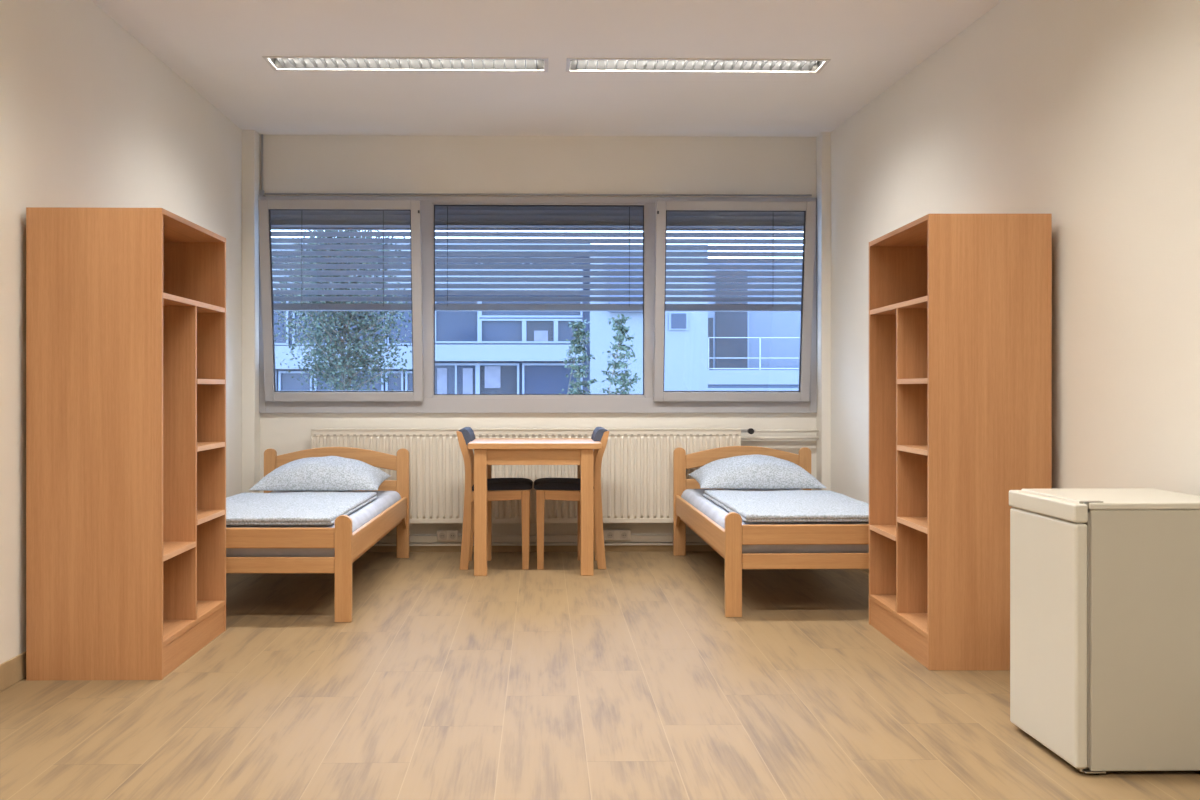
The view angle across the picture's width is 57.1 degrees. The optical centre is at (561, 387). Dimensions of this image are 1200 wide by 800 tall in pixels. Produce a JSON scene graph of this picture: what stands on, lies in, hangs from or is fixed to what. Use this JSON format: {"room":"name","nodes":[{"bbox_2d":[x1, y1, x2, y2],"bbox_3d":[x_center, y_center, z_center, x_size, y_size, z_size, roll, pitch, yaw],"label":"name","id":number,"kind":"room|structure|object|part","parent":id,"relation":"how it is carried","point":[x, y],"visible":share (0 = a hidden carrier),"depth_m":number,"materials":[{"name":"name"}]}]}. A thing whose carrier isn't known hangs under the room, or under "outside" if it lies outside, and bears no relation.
{"room":"dormitory room","nodes":[
{"label":"dormitory room","id":0,"kind":"room"},
{"bbox_2d":[0,0,241,663],"bbox_3d":[-2.193,-0.311,3.287,0.150,2.922,9.350,0,0,-1],"label":"wall","id":1,"kind":"structure","parent":0,"point":[90,117],"depth_m":4.92,"materials":[{"name":"white paint"}]},
{"bbox_2d":[0,651,25,690],"bbox_3d":[-2.111,1.100,3.164,0.010,0.100,8.800,0,0,-1],"label":"baseboard","id":2,"kind":"structure","parent":1,"relation":"attached to","point":[13,670],"depth_m":4.27,"materials":[{"name":"wood"}]},
{"bbox_2d":[242,130,259,492],"bbox_3d":[-2.150,-0.311,7.639,0.088,2.922,0.150,0,0,-1],"label":"pier","id":3,"kind":"object","parent":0,"point":[250,139],"visible":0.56,"depth_m":7.56,"materials":[{"name":"white paint"}]},
{"bbox_2d":[260,135,815,542],"bbox_3d":[-0.170,-0.311,7.873,4.055,2.922,0.250,0,0,-1],"label":"wall","id":4,"kind":"structure","parent":0,"point":[291,163],"depth_m":7.75,"materials":[{"name":"white paint"}]},
{"bbox_2d":[311,428,740,523],"bbox_3d":[-0.239,0.611,7.677,2.969,0.655,0.140,0,0,-1],"label":"radiator","id":5,"kind":"object","parent":4,"relation":"attached to","point":[637,464],"visible":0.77,"depth_m":7.62,"materials":[{"name":"metal"}]},
{"bbox_3d":[-0.239,0.611,7.657,2.969,0.655,0.100,0,0,-1],"label":"casing","id":6,"kind":"part","parent":5,"relation":"part of","materials":[{"name":"metal"}]},
{"bbox_2d":[741,428,754,433],"bbox_3d":[1.300,0.300,7.674,0.113,0.042,0.081,0,0,-1],"label":"radiator valve","id":7,"kind":"object","parent":5,"relation":"attached to","point":[750,430],"visible":1,"depth_m":7.63,"materials":[{"name":"black plastic"}]},
{"bbox_3d":[1.317,0.300,7.659,0.042,0.042,0.050,0,0,-1],"label":"knob","id":8,"kind":"part","parent":7,"relation":"part of","materials":[{"name":"black plastic"}]},
{"bbox_2d":[755,429,818,431],"bbox_3d":[1.578,0.300,7.709,0.444,0.022,0.022,0,0,-1],"label":"supply pipe","id":9,"kind":"object","parent":7,"relation":"attached to","point":[756,430],"visible":1,"depth_m":7.70,"materials":[{"name":"white metal"}]},
{"bbox_2d":[741,436,818,439],"bbox_3d":[1.523,0.350,7.708,0.553,0.022,0.022,0,0,-1],"label":"pipe","id":10,"kind":"object","parent":5,"relation":"attached to","point":[742,437],"visible":0.95,"depth_m":7.70,"materials":[{"name":"white metal"}]},
{"bbox_2d":[258,134,816,412],"bbox_3d":[-0.154,-0.798,7.662,3.910,1.947,0.324,0,0,-1],"label":"window","id":11,"kind":"structure","parent":4,"relation":"in","point":[423,398],"depth_m":7.70,"materials":[{"name":"grey plastic"}]},
{"bbox_2d":[270,210,411,310],"bbox_3d":[-1.570,-0.552,7.901,1.095,1.797,0.105,0,0,-1],"label":"blind","id":12,"kind":"object","parent":11,"relation":"attached to","point":[280,219],"visible":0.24,"depth_m":7.90,"materials":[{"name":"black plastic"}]},
{"bbox_3d":[-1.569,-0.578,7.894,1.071,0.050,0.060,0,0,-1],"label":"rail","id":13,"kind":"part","parent":12,"relation":"part of","materials":[{"name":"grey metal"}]},
{"bbox_3d":[-1.270,-0.967,7.863,0.004,0.767,0.004,0,0,-1],"label":"ladder cord","id":14,"kind":"part","parent":12,"relation":"part of","materials":[{"name":"grey fabric"}]},
{"bbox_3d":[-1.509,-0.596,7.598,1.097,1.385,0.060,0,8,-1],"label":"tilted sash","id":15,"kind":"part","parent":11,"relation":"part of","materials":[{"name":"white plastic"}]},
{"bbox_3d":[-0.169,-1.511,7.734,3.868,0.522,0.027,0,0,-1],"label":"opener rod","id":16,"kind":"part","parent":11,"relation":"part of","materials":[{"name":"beige paint"}]},
{"bbox_2d":[435,206,642,310],"bbox_3d":[-0.157,-0.552,7.926,1.594,1.797,0.105,0,0,-1],"label":"blind","id":17,"kind":"object","parent":11,"relation":"attached to","point":[447,218],"visible":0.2,"depth_m":7.92,"materials":[{"name":"black plastic"}]},
{"bbox_3d":[-0.812,-0.967,7.871,0.004,0.767,0.004,0,0,-1],"label":"ladder cord","id":18,"kind":"part","parent":17,"relation":"part of","materials":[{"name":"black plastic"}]},
{"bbox_3d":[-0.156,-0.578,7.918,1.570,0.050,0.060,0,0,-1],"label":"rail","id":19,"kind":"part","parent":17,"relation":"part of","materials":[{"name":"grey metal"}]},
{"bbox_3d":[0.488,-0.967,7.894,0.004,0.767,0.004,0,0,-1],"label":"ladder cord","id":20,"kind":"part","parent":17,"relation":"part of","materials":[{"name":"grey fabric"}]},
{"bbox_3d":[-0.155,-0.615,7.763,1.498,1.380,0.070,0,0,-1],"label":"fixed light frame","id":21,"kind":"part","parent":11,"relation":"part of","materials":[{"name":"white plastic"}]},
{"bbox_2d":[665,211,803,311],"bbox_3d":[1.246,-0.552,7.950,1.137,1.797,0.105,0,0,-1],"label":"blind","id":22,"kind":"object","parent":11,"relation":"attached to","point":[676,220],"visible":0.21,"depth_m":7.95,"materials":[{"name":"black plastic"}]},
{"bbox_3d":[1.246,-0.578,7.943,1.113,0.050,0.060,0,0,-1],"label":"rail","id":23,"kind":"part","parent":22,"relation":"part of","materials":[{"name":"grey metal"}]},
{"bbox_3d":[1.195,-0.596,7.645,1.093,1.385,0.060,0,8,-1],"label":"tilted sash","id":24,"kind":"part","parent":11,"relation":"part of","materials":[{"name":"white plastic"}]},
{"bbox_2d":[366,545,714,551],"bbox_3d":[-0.155,1.127,7.742,3.900,0.045,0.012,0,0,-1],"label":"baseboard","id":25,"kind":"structure","parent":4,"relation":"attached to","point":[608,548],"depth_m":7.74,"materials":[{"name":"wood"}]},
{"bbox_2d":[374,534,707,545],"bbox_3d":[-0.155,1.067,7.729,3.900,0.071,0.040,0,0,-1],"label":"cable trunking","id":26,"kind":"object","parent":4,"relation":"attached to","point":[691,539],"visible":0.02,"depth_m":7.71,"materials":[{"name":"white plastic"}]},
{"bbox_2d":[437,530,457,540],"bbox_3d":[-0.793,1.028,7.686,0.146,0.073,0.028,0,0,-1],"label":"power outlet","id":27,"kind":"object","parent":26,"relation":"attached to","point":[442,535],"visible":1,"depth_m":7.68,"materials":[{"name":"white plastic"}]},
{"bbox_3d":[-0.830,1.028,7.677,0.060,0.058,0.003,0,0,-1],"label":"plate","id":28,"kind":"part","parent":27,"relation":"part of","materials":[{"name":"white plastic"}]},
{"bbox_3d":[-0.756,1.028,7.678,0.060,0.058,0.003,0,0,-1],"label":"plate","id":29,"kind":"part","parent":27,"relation":"part of","materials":[{"name":"white plastic"}]},
{"bbox_2d":[603,530,630,539],"bbox_3d":[0.390,1.028,7.707,0.196,0.073,0.028,0,0,-1],"label":"power outlet","id":30,"kind":"object","parent":26,"relation":"attached to","point":[608,534],"visible":0.94,"depth_m":7.70,"materials":[{"name":"white plastic"}]},
{"bbox_3d":[0.342,1.028,7.697,0.060,0.058,0.003,0,0,-1],"label":"plate","id":31,"kind":"part","parent":30,"relation":"part of","materials":[{"name":"white plastic"}]},
{"bbox_3d":[0.440,1.028,7.699,0.060,0.058,0.003,0,0,-1],"label":"plate","id":32,"kind":"part","parent":30,"relation":"part of","materials":[{"name":"white plastic"}]},
{"bbox_2d":[91,0,1001,136],"bbox_3d":[0.137,-1.847,3.328,4.810,0.150,9.350,0,0,-1],"label":"ceiling","id":33,"kind":"structure","parent":0,"point":[218,47],"depth_m":5.87,"materials":[{"name":"white paint"}]},
{"bbox_2d":[262,56,547,71],"bbox_3d":[-0.835,-1.822,6.026,1.528,0.108,0.254,0,0,-1],"label":"ceiling light","id":34,"kind":"object","parent":33,"relation":"attached to","point":[277,63],"visible":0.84,"depth_m":6.12,"materials":[{"name":"grey metal"}]},
{"bbox_2d":[566,58,830,72],"bbox_3d":[0.740,-1.822,6.054,1.424,0.108,0.254,0,0,-1],"label":"ceiling light","id":35,"kind":"object","parent":33,"relation":"attached to","point":[650,65],"visible":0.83,"depth_m":6.15,"materials":[{"name":"grey metal"}]},
{"bbox_2d":[0,551,1199,799],"bbox_3d":[0.088,1.225,3.327,4.713,0.150,9.350,0,0,-1],"label":"floor","id":36,"kind":"structure","parent":0,"point":[631,679],"depth_m":4.02,"materials":[{"name":"brown wood"}]},
{"bbox_2d":[26,207,225,680],"bbox_3d":[-1.846,0.220,4.778,0.530,1.860,0.885,0,0,-1],"label":"bookcase","id":37,"kind":"object","parent":36,"relation":"on","point":[126,307],"visible":1,"depth_m":4.34,"materials":[{"name":"brown wood"}]},
{"bbox_3d":[-1.838,0.220,4.345,0.530,1.860,0.018,0,0,-1],"label":"panel","id":38,"kind":"part","parent":37,"relation":"part of","materials":[{"name":"brown wood"}]},
{"bbox_2d":[163,542,192,555],"bbox_3d":[-1.839,0.676,4.561,0.517,0.022,0.416,0,0,-1],"label":"shelf","id":39,"kind":"object","parent":37,"relation":"attached to","point":[169,548],"depth_m":4.62,"materials":[{"name":"brown wood"}]},
{"bbox_2d":[163,298,223,312],"bbox_3d":[-1.843,-0.367,4.778,0.517,0.022,0.849,0,0,-1],"label":"shelf","id":40,"kind":"object","parent":37,"relation":"attached to","point":[169,304],"depth_m":4.77,"materials":[{"name":"brown wood"}]},
{"bbox_3d":[-1.846,-0.699,4.778,0.530,0.022,0.849,0,0,-1],"label":"panel","id":41,"kind":"part","parent":37,"relation":"part of","materials":[{"name":"brown wood"}]},
{"bbox_3d":[-1.842,1.015,4.778,0.520,0.022,0.849,0,0,-1],"label":"panel","id":42,"kind":"part","parent":37,"relation":"part of","materials":[{"name":"brown wood"}]},
{"bbox_3d":[-1.853,0.220,5.212,0.530,1.860,0.018,0,0,-1],"label":"panel","id":43,"kind":"part","parent":37,"relation":"part of","materials":[{"name":"brown wood"}]},
{"bbox_2d":[197,442,220,446],"bbox_3d":[-1.847,0.266,4.995,0.517,0.022,0.416,0,0,-1],"label":"shelf","id":44,"kind":"object","parent":37,"relation":"attached to","point":[199,444],"depth_m":5.06,"materials":[{"name":"brown wood"}]},
{"bbox_2d":[197,510,221,519],"bbox_3d":[-1.847,0.586,4.995,0.517,0.022,0.416,0,0,-1],"label":"shelf","id":45,"kind":"object","parent":37,"relation":"attached to","point":[201,514],"depth_m":5.06,"materials":[{"name":"brown wood"}]},
{"bbox_2d":[226,447,408,621],"bbox_3d":[-1.520,0.774,6.439,0.980,0.752,2.070,0,0,0],"label":"bed","id":46,"kind":"object","parent":36,"relation":"on","point":[349,546],"visible":0.56,"depth_m":5.41,"materials":[{"name":"brown wood"}]},
{"bbox_3d":[-1.968,0.779,7.457,0.083,0.741,0.034,0,0,0],"label":"head post","id":47,"kind":"part","parent":46,"relation":"part of","materials":[{"name":"brown wood"}]},
{"bbox_2d":[226,491,400,556],"bbox_3d":[-1.520,0.767,6.438,0.892,0.166,1.983,0,0,0],"label":"mattress","id":48,"kind":"object","parent":46,"relation":"on","point":[385,499],"visible":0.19,"depth_m":5.49,"materials":[{"name":"white fabric"}]},
{"bbox_2d":[226,492,377,524],"bbox_3d":[-1.557,0.659,6.139,0.848,0.046,1.370,0,0,0],"label":"duvet","id":49,"kind":"object","parent":48,"relation":"on","point":[290,508],"visible":0.71,"depth_m":5.97,"materials":[{"name":"fabric"}]},
{"bbox_2d":[249,456,390,491],"bbox_3d":[-1.530,0.545,7.064,0.800,0.208,0.540,0,0,0],"label":"pillow","id":50,"kind":"object","parent":48,"relation":"on","point":[327,473],"visible":1,"depth_m":6.85,"materials":[{"name":"fabric"}]},
{"bbox_3d":[-1.071,0.887,5.421,0.083,0.525,0.034,0,0,0],"label":"foot post","id":51,"kind":"part","parent":46,"relation":"part of","materials":[{"name":"brown wood"}]},
{"bbox_3d":[-1.520,0.743,7.457,0.814,0.235,0.024,0,0,0],"label":"head rail","id":52,"kind":"part","parent":46,"relation":"part of","materials":[{"name":"brown wood"}]},
{"bbox_3d":[-1.054,0.800,6.439,0.024,0.130,2.002,0,0,0],"label":"rail","id":53,"kind":"part","parent":46,"relation":"part of","materials":[{"name":"brown wood"}]},
{"bbox_3d":[-1.071,0.779,7.457,0.083,0.741,0.034,0,0,0],"label":"head post","id":54,"kind":"part","parent":46,"relation":"part of","materials":[{"name":"brown wood"}]},
{"bbox_2d":[456,427,532,569],"bbox_3d":[-0.427,0.704,7.164,0.481,0.892,0.388,0,0,-1],"label":"chair","id":55,"kind":"object","parent":36,"relation":"on","point":[498,489],"visible":0.81,"depth_m":6.97,"materials":[{"name":"brown wood"}]},
{"bbox_3d":[-0.615,0.711,6.984,0.100,0.877,0.028,0,0,-1],"label":"leg","id":56,"kind":"part","parent":55,"relation":"part of","materials":[{"name":"brown wood"}]},
{"bbox_3d":[-0.611,0.312,7.160,0.089,0.108,0.380,0,0,-1],"label":"backrest","id":57,"kind":"part","parent":55,"relation":"part of","materials":[{"name":"grey fabric"}]},
{"bbox_3d":[-0.621,0.711,7.336,0.100,0.877,0.028,0,0,-1],"label":"leg","id":58,"kind":"part","parent":55,"relation":"part of","materials":[{"name":"brown wood"}]},
{"bbox_3d":[-0.411,0.685,6.988,0.315,0.074,0.028,0,0,-1],"label":"rail","id":59,"kind":"part","parent":55,"relation":"part of","materials":[{"name":"brown wood"}]},
{"bbox_3d":[-0.377,0.624,7.165,0.382,0.051,0.388,0,0,-1],"label":"seat","id":60,"kind":"part","parent":55,"relation":"part of","materials":[{"name":"fabric"}]},
{"bbox_3d":[-0.226,0.898,6.991,0.054,0.504,0.028,0,0,-1],"label":"leg","id":61,"kind":"part","parent":55,"relation":"part of","materials":[{"name":"brown wood"}]},
{"bbox_3d":[-0.232,0.898,7.343,0.054,0.504,0.028,0,0,-1],"label":"leg","id":62,"kind":"part","parent":55,"relation":"part of","materials":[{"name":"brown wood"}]},
{"bbox_2d":[468,438,601,575],"bbox_3d":[-0.168,0.744,7.080,0.820,0.812,0.697,0,0,-1],"label":"desk","id":63,"kind":"object","parent":36,"relation":"on","point":[488,452],"visible":0.98,"depth_m":6.75,"materials":[{"name":"brown wood"}]},
{"bbox_3d":[-0.495,0.762,6.776,0.078,0.776,0.078,0,0,-1],"label":"leg","id":64,"kind":"part","parent":63,"relation":"part of","materials":[{"name":"brown wood"}]},
{"bbox_3d":[-0.506,0.762,7.373,0.078,0.776,0.078,0,0,-1],"label":"leg","id":65,"kind":"part","parent":63,"relation":"part of","materials":[{"name":"brown wood"}]},
{"bbox_3d":[0.148,0.762,7.385,0.078,0.776,0.078,0,0,-1],"label":"leg","id":66,"kind":"part","parent":63,"relation":"part of","materials":[{"name":"brown wood"}]},
{"bbox_3d":[0.159,0.762,6.788,0.078,0.776,0.078,0,0,-1],"label":"leg","id":67,"kind":"part","parent":63,"relation":"part of","materials":[{"name":"brown wood"}]},
{"bbox_2d":[534,427,609,569],"bbox_3d":[0.063,0.704,7.172,0.481,0.892,0.388,0,0,-1],"label":"chair","id":68,"kind":"object","parent":36,"relation":"on","point":[564,489],"visible":0.72,"depth_m":6.99,"materials":[{"name":"brown wood"}]},
{"bbox_3d":[-0.132,0.898,6.993,0.054,0.504,0.028,0,0,-1],"label":"leg","id":69,"kind":"part","parent":68,"relation":"part of","materials":[{"name":"brown wood"}]},
{"bbox_3d":[0.013,0.624,7.171,0.382,0.051,0.388,0,0,-1],"label":"seat","id":70,"kind":"part","parent":68,"relation":"part of","materials":[{"name":"fabric"}]},
{"bbox_3d":[0.053,0.685,6.996,0.315,0.074,0.028,0,0,-1],"label":"rail","id":71,"kind":"part","parent":68,"relation":"part of","materials":[{"name":"brown wood"}]},
{"bbox_3d":[0.251,0.711,7.351,0.100,0.877,0.028,0,0,-1],"label":"leg","id":72,"kind":"part","parent":68,"relation":"part of","materials":[{"name":"brown wood"}]},
{"bbox_3d":[0.247,0.312,7.175,0.089,0.108,0.380,0,0,-1],"label":"backrest","id":73,"kind":"part","parent":68,"relation":"part of","materials":[{"name":"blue fabric"}]},
{"bbox_3d":[0.257,0.711,7.000,0.100,0.877,0.028,0,0,-1],"label":"leg","id":74,"kind":"part","parent":68,"relation":"part of","materials":[{"name":"brown wood"}]},
{"bbox_2d":[673,446,868,616],"bbox_3d":[1.272,0.774,6.568,0.950,0.752,2.070,0,0,-1],"label":"bed","id":75,"kind":"object","parent":36,"relation":"on","point":[727,542],"visible":0.56,"depth_m":5.54,"materials":[{"name":"brown wood"}]},
{"bbox_3d":[0.813,0.779,7.575,0.083,0.741,0.034,0,0,-1],"label":"head post","id":76,"kind":"part","parent":75,"relation":"part of","materials":[{"name":"brown wood"}]},
{"bbox_3d":[1.247,0.743,7.586,0.784,0.235,0.024,0,0,-1],"label":"head rail","id":77,"kind":"part","parent":75,"relation":"part of","materials":[{"name":"brown wood"}]},
{"bbox_3d":[0.822,0.800,6.557,0.024,0.130,2.002,0,0,-1],"label":"rail","id":78,"kind":"part","parent":75,"relation":"part of","materials":[{"name":"brown wood"}]},
{"bbox_3d":[0.865,0.887,5.540,0.083,0.525,0.034,0,0,-1],"label":"foot post","id":79,"kind":"part","parent":75,"relation":"part of","materials":[{"name":"brown wood"}]},
{"bbox_2d":[681,489,868,552],"bbox_3d":[1.273,0.767,6.567,0.862,0.166,1.983,0,0,-1],"label":"mattress","id":80,"kind":"object","parent":75,"relation":"on","point":[695,497],"visible":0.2,"depth_m":5.61,"materials":[{"name":"white fabric"}]},
{"bbox_2d":[688,454,825,489],"bbox_3d":[1.267,0.542,7.193,0.800,0.210,0.540,0,0,-1],"label":"pillow","id":81,"kind":"object","parent":80,"relation":"on","point":[756,471],"visible":1,"depth_m":6.98,"materials":[{"name":"fabric"}]},
{"bbox_2d":[703,490,868,521],"bbox_3d":[1.318,0.659,6.269,0.817,0.046,1.370,0,0,-1],"label":"duvet","id":82,"kind":"object","parent":80,"relation":"on","point":[781,505],"visible":0.85,"depth_m":6.05,"materials":[{"name":"fabric"}]},
{"bbox_3d":[1.680,0.779,7.597,0.083,0.741,0.034,0,0,-1],"label":"head post","id":83,"kind":"part","parent":75,"relation":"part of","materials":[{"name":"brown wood"}]},
{"bbox_2d":[869,214,1051,669],"bbox_3d":[1.748,0.220,4.929,0.500,1.860,0.885,0,0,0],"label":"bookcase","id":84,"kind":"object","parent":36,"relation":"on","point":[960,305],"visible":0.94,"depth_m":4.49,"materials":[{"name":"brown wood"}]},
{"bbox_2d":[872,525,895,535],"bbox_3d":[1.746,0.676,5.146,0.487,0.022,0.416,0,0,0],"label":"shelf","id":85,"kind":"object","parent":84,"relation":"attached to","point":[885,530],"depth_m":5.22,"materials":[{"name":"brown wood"}]},
{"bbox_3d":[1.748,0.220,5.362,0.500,1.860,0.018,0,0,0],"label":"panel","id":86,"kind":"part","parent":84,"relation":"part of","materials":[{"name":"brown wood"}]},
{"bbox_3d":[1.748,-0.699,4.929,0.500,0.022,0.849,0,0,0],"label":"panel","id":87,"kind":"part","parent":84,"relation":"part of","materials":[{"name":"brown wood"}]},
{"bbox_3d":[1.744,1.015,4.929,0.490,0.022,0.849,0,0,0],"label":"panel","id":88,"kind":"part","parent":84,"relation":"part of","materials":[{"name":"brown wood"}]},
{"bbox_2d":[871,301,926,314],"bbox_3d":[1.745,-0.367,4.929,0.487,0.022,0.849,0,0,0],"label":"shelf","id":89,"kind":"object","parent":84,"relation":"attached to","point":[906,307],"depth_m":4.92,"materials":[{"name":"brown wood"}]},
{"bbox_2d":[899,517,926,527],"bbox_3d":[1.745,0.586,4.712,0.487,0.022,0.416,0,0,0],"label":"shelf","id":90,"kind":"object","parent":84,"relation":"attached to","point":[913,522],"depth_m":4.78,"materials":[{"name":"brown wood"}]},
{"bbox_2d":[900,445,926,449],"bbox_3d":[1.745,0.266,4.712,0.487,0.022,0.416,0,0,0],"label":"shelf","id":91,"kind":"object","parent":84,"relation":"attached to","point":[902,447],"depth_m":4.80,"materials":[{"name":"brown wood"}]},
{"bbox_3d":[1.747,0.220,4.495,0.500,1.860,0.018,0,0,0],"label":"panel","id":92,"kind":"part","parent":84,"relation":"part of","materials":[{"name":"brown wood"}]},
{"bbox_2d":[1009,488,1199,774],"bbox_3d":[1.765,0.743,3.499,0.499,0.814,0.467,0,0,-1],"label":"fridge","id":93,"kind":"object","parent":36,"relation":"on","point":[1105,582],"visible":1,"depth_m":3.27,"materials":[{"name":"metal"}]},
{"bbox_3d":[1.538,0.766,3.495,0.038,0.728,0.465,0,0,-1],"label":"door","id":94,"kind":"part","parent":93,"relation":"part of","materials":[{"name":"metal"}]},
{"bbox_2d":[1022,488,1199,509],"bbox_3d":[1.787,0.350,3.499,0.455,0.021,0.467,0,0,-1],"label":"fridge top","id":95,"kind":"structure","parent":93,"relation":"on","point":[1112,498],"depth_m":3.40,"materials":[{"name":"plastic"}]},
{"bbox_2d":[816,132,830,490],"bbox_3d":[1.835,-0.311,7.708,0.064,2.922,0.150,0,0,-1],"label":"pier","id":96,"kind":"object","parent":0,"point":[823,140],"visible":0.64,"depth_m":7.63,"materials":[{"name":"white paint"}]},
{"bbox_2d":[831,0,1199,503],"bbox_3d":[2.189,-0.311,3.439,0.160,2.922,9.213,0,0,-3],"label":"wall","id":97,"kind":"structure","parent":0,"point":[1085,114],"depth_m":4.39,"materials":[{"name":"white paint"}]},
{"label":"outside","id":98,"kind":"structure","parent":0,"visible":0},
{"bbox_3d":[-0.857,4.850,49.118,120.000,0.200,81.750,0,0,-1],"label":"ground","id":99,"kind":"structure","parent":98,"visible":0},
{"bbox_2d":[272,230,411,390],"bbox_3d":[-3.530,0.901,17.788,2.881,7.700,2.808,0,0,-4],"label":"broadleaf tree","id":100,"kind":"object","parent":99,"relation":"on","point":[343,363],"visible":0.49,"depth_m":17.62,"materials":[{"name":"green plant"}]},
{"bbox_2d":[271,243,589,393],"bbox_3d":[-12.749,-0.201,38.633,27.110,8.546,10.300,0,0,-1],"label":"apartment building","id":101,"kind":"structure","parent":99,"relation":"on","point":[477,352],"depth_m":34.32,"materials":[{"name":"white concrete"}]},
{"bbox_3d":[-9.166,-2.083,34.300,1.272,1.376,0.070,0,0,-1],"label":"pane","id":102,"kind":"part","parent":101,"relation":"part of","materials":[{"name":"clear glass"}]},
{"bbox_3d":[-8.249,0.062,34.316,0.906,1.037,0.070,0,0,-1],"label":"pane","id":103,"kind":"part","parent":101,"relation":"part of","materials":[{"name":"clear glass"}]},
{"bbox_3d":[-7.637,-2.083,34.327,1.274,1.376,0.070,0,0,-1],"label":"pane","id":104,"kind":"part","parent":101,"relation":"part of","materials":[{"name":"blue glass"}]},
{"bbox_3d":[-7.147,0.062,34.336,0.907,1.037,0.070,0,0,-1],"label":"pane","id":105,"kind":"part","parent":101,"relation":"part of","materials":[{"name":"blue glass"}]},
{"bbox_3d":[-6.105,-2.083,34.354,1.276,1.376,0.070,0,0,-1],"label":"pane","id":106,"kind":"part","parent":101,"relation":"part of","materials":[{"name":"blue glass"}]},
{"bbox_3d":[-6.043,0.062,34.355,0.908,1.037,0.070,0,0,-1],"label":"pane","id":107,"kind":"part","parent":101,"relation":"part of","materials":[{"name":"blue glass"}]},
{"bbox_3d":[-5.184,0.062,34.370,0.418,1.037,0.070,0,0,-1],"label":"pane","id":108,"kind":"part","parent":101,"relation":"part of","materials":[{"name":"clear glass"}]},
{"bbox_3d":[-4.724,-2.083,34.378,1.278,1.376,0.070,0,0,-1],"label":"pane","id":109,"kind":"part","parent":101,"relation":"part of","materials":[{"name":"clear glass"}]},
{"bbox_3d":[-4.463,0.062,34.382,0.633,1.037,0.070,0,0,-1],"label":"pane","id":110,"kind":"part","parent":101,"relation":"part of","materials":[{"name":"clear glass"}]},
{"bbox_3d":[-3.325,-0.139,34.402,1.310,1.129,0.070,0,0,-1],"label":"pane","id":111,"kind":"part","parent":101,"relation":"part of","materials":[{"name":"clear glass"}]},
{"bbox_3d":[-3.279,-3.903,34.403,1.218,0.204,0.070,0,0,-1],"label":"pane","id":112,"kind":"part","parent":101,"relation":"part of","materials":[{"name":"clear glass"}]},
{"bbox_3d":[-3.248,-2.113,34.404,1.280,1.314,0.070,0,0,-1],"label":"pane","id":113,"kind":"part","parent":101,"relation":"part of","materials":[{"name":"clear glass"}]},
{"bbox_3d":[-1.956,-0.139,34.426,1.158,1.129,0.070,0,0,-1],"label":"pane","id":114,"kind":"part","parent":101,"relation":"part of","materials":[{"name":"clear glass"}]},
{"bbox_3d":[-1.848,-1.774,34.428,1.251,0.636,0.070,0,0,-1],"label":"pane","id":115,"kind":"part","parent":101,"relation":"part of","materials":[{"name":"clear glass"}]},
{"bbox_3d":[-1.833,-3.903,34.428,1.220,0.204,0.070,0,0,-1],"label":"pane","id":116,"kind":"part","parent":101,"relation":"part of","materials":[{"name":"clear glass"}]},
{"bbox_3d":[-0.938,-2.514,34.444,3.071,0.512,0.070,0,0,-1],"label":"pane","id":117,"kind":"part","parent":101,"relation":"part of","materials":[{"name":"glass"}]},
{"bbox_3d":[-0.662,-1.774,34.449,0.851,0.636,0.070,0,0,-1],"label":"pane","id":118,"kind":"part","parent":101,"relation":"part of","materials":[{"name":"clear glass"}]},
{"bbox_3d":[-0.292,-3.903,34.455,1.222,0.204,0.070,0,0,-1],"label":"pane","id":119,"kind":"part","parent":101,"relation":"part of","materials":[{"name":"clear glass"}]},
{"bbox_3d":[-0.276,-0.139,34.455,1.746,1.129,0.070,0,0,-1],"label":"pane","id":120,"kind":"part","parent":101,"relation":"part of","materials":[{"name":"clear glass"}]},
{"bbox_3d":[0.248,-1.774,34.465,0.698,0.636,0.070,0,0,-1],"label":"pane","id":121,"kind":"part","parent":101,"relation":"part of","materials":[{"name":"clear glass"}]},
{"bbox_2d":[559,319,597,393],"bbox_3d":[0.293,1.848,16.860,0.745,5.805,0.757,0,0,25],"label":"young tree","id":122,"kind":"object","parent":99,"relation":"on","point":[579,326],"visible":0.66,"depth_m":16.79,"materials":[{"name":"green plant"}]},
{"bbox_2d":[598,314,640,393],"bbox_3d":[0.841,1.837,15.954,0.712,5.827,0.739,0,0,20],"label":"young tree","id":123,"kind":"object","parent":99,"relation":"on","point":[622,330],"visible":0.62,"depth_m":15.95,"materials":[{"name":"green plant"}]},
{"bbox_2d":[589,244,801,393],"bbox_3d":[8.753,-0.185,38.534,15.883,8.515,9.250,0,0,-1],"label":"building","id":124,"kind":"structure","parent":99,"relation":"on","point":[705,350],"depth_m":34.10,"materials":[{"name":"white concrete"}]},
{"bbox_3d":[3.627,-2.067,34.011,0.465,0.463,0.025,0,0,-1],"label":"pane","id":125,"kind":"part","parent":124,"relation":"part of","materials":[{"name":"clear glass"}]},
{"bbox_3d":[5.340,-2.221,35.864,1.443,3.209,0.050,0,0,-1],"label":"pane","id":126,"kind":"part","parent":124,"relation":"part of","materials":[{"name":"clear glass"}]},
{"bbox_3d":[5.330,-2.229,35.944,1.583,3.317,0.130,0,0,-1],"label":"balcony door","id":127,"kind":"part","parent":124,"relation":"part of","materials":[{"name":"blue glass"}]},
{"bbox_3d":[10.654,-1.064,34.261,12.231,1.018,0.040,0,0,-1],"label":"railing","id":128,"kind":"part","parent":124,"relation":"part of","materials":[{"name":"metal"}]}
]}

